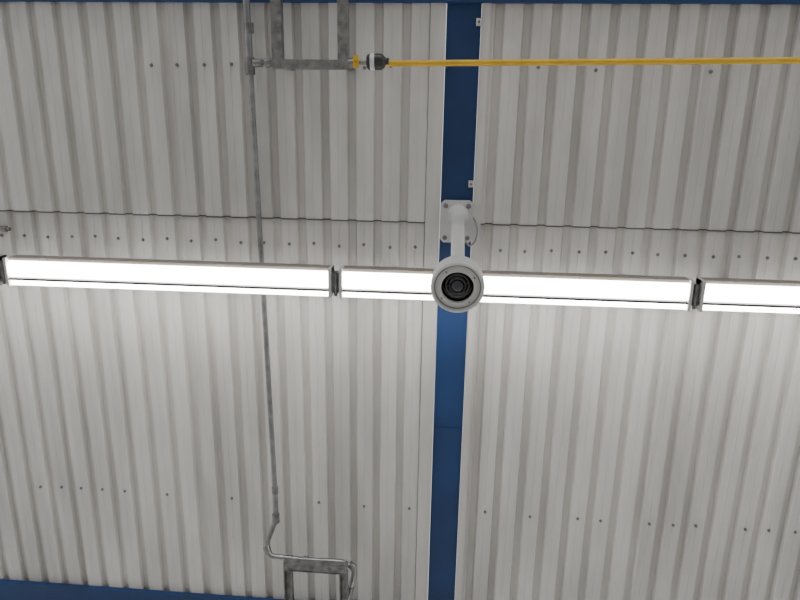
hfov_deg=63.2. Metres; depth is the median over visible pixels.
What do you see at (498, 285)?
diffuser
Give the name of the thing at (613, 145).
sheet
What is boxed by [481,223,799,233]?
seal
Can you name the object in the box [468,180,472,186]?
clamp
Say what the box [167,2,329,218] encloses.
sheet
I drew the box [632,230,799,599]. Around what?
sheet
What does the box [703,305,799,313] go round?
diffuser
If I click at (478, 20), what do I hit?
clamp
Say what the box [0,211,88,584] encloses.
sheet
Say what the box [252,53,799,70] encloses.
gas pipe
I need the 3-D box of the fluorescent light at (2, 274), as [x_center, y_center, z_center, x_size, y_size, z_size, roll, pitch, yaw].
[-3.119,-0.253,3.845,1.877,0.380,0.172,2,-67,4]
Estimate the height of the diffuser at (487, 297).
0.026 m
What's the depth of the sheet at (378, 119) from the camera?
3.58 m
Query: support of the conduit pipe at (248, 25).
attached to the frame at (290, 565)
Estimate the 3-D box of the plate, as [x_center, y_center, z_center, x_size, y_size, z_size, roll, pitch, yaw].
[0.291,1.232,4.171,0.164,0.121,0.893,2,-67,4]
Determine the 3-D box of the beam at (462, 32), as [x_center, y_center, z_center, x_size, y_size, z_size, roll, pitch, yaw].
[0.332,-0.556,3.824,0.180,1.501,9.361,2,-67,4]
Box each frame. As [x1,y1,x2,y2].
[270,0,354,70]
[283,558,347,599]
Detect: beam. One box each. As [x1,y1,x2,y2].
[0,0,799,4]
[0,579,283,599]
[428,3,481,599]
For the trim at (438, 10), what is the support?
attached to the beam at (462, 32)
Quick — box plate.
[431,428,460,552]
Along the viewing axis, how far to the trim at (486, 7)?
3.83 m
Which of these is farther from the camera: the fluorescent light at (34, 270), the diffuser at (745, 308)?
the fluorescent light at (34, 270)
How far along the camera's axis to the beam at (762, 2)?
3.35 m
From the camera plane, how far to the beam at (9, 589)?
4.59 m
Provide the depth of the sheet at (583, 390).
3.99 m
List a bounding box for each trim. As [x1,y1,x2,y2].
[415,3,446,599]
[455,3,490,599]
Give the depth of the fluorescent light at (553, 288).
3.40 m
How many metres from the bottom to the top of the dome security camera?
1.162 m
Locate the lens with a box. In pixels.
[441,272,473,300]
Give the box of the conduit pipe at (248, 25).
[242,0,356,599]
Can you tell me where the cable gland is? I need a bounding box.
[0,226,10,231]
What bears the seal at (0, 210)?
attached to the sheet at (378, 119)
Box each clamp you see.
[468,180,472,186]
[476,18,481,25]
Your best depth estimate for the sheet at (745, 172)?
3.45 m
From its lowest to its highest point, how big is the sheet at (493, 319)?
0.638 m
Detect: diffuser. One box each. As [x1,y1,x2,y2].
[7,260,327,287]
[11,280,327,295]
[343,272,688,300]
[343,292,685,308]
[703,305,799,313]
[704,284,799,304]
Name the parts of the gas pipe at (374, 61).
valve handle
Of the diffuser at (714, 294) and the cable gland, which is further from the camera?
the cable gland
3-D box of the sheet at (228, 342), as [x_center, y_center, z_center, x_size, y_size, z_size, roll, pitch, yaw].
[-0.874,1.678,4.421,0.906,0.638,4.704,2,-67,4]
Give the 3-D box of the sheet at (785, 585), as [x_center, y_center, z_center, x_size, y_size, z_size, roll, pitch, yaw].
[2.854,1.816,4.145,0.906,0.638,4.704,2,-67,4]
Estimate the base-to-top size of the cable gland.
0.038 m
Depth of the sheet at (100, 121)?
3.69 m
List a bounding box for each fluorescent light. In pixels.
[0,254,6,284]
[2,254,338,297]
[339,265,700,310]
[696,277,799,313]
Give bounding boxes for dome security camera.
[430,200,484,312]
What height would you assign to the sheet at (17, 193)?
0.643 m
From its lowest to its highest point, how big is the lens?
0.040 m
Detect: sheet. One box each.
[0,2,36,210]
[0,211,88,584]
[9,2,182,214]
[38,212,211,593]
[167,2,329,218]
[184,216,335,599]
[327,3,430,221]
[331,221,424,599]
[462,224,516,599]
[481,3,531,223]
[493,225,681,599]
[517,3,712,228]
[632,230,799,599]
[683,4,799,231]
[768,446,799,599]
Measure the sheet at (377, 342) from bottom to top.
0.638 m
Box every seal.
[0,210,424,222]
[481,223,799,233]
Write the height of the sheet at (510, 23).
0.643 m
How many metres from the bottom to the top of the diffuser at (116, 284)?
0.026 m
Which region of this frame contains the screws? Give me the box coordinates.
[0,62,797,533]
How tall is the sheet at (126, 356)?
0.638 m
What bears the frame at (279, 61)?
attached to the sheet at (212, 109)
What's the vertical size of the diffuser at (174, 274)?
0.044 m
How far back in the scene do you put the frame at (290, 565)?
4.08 m

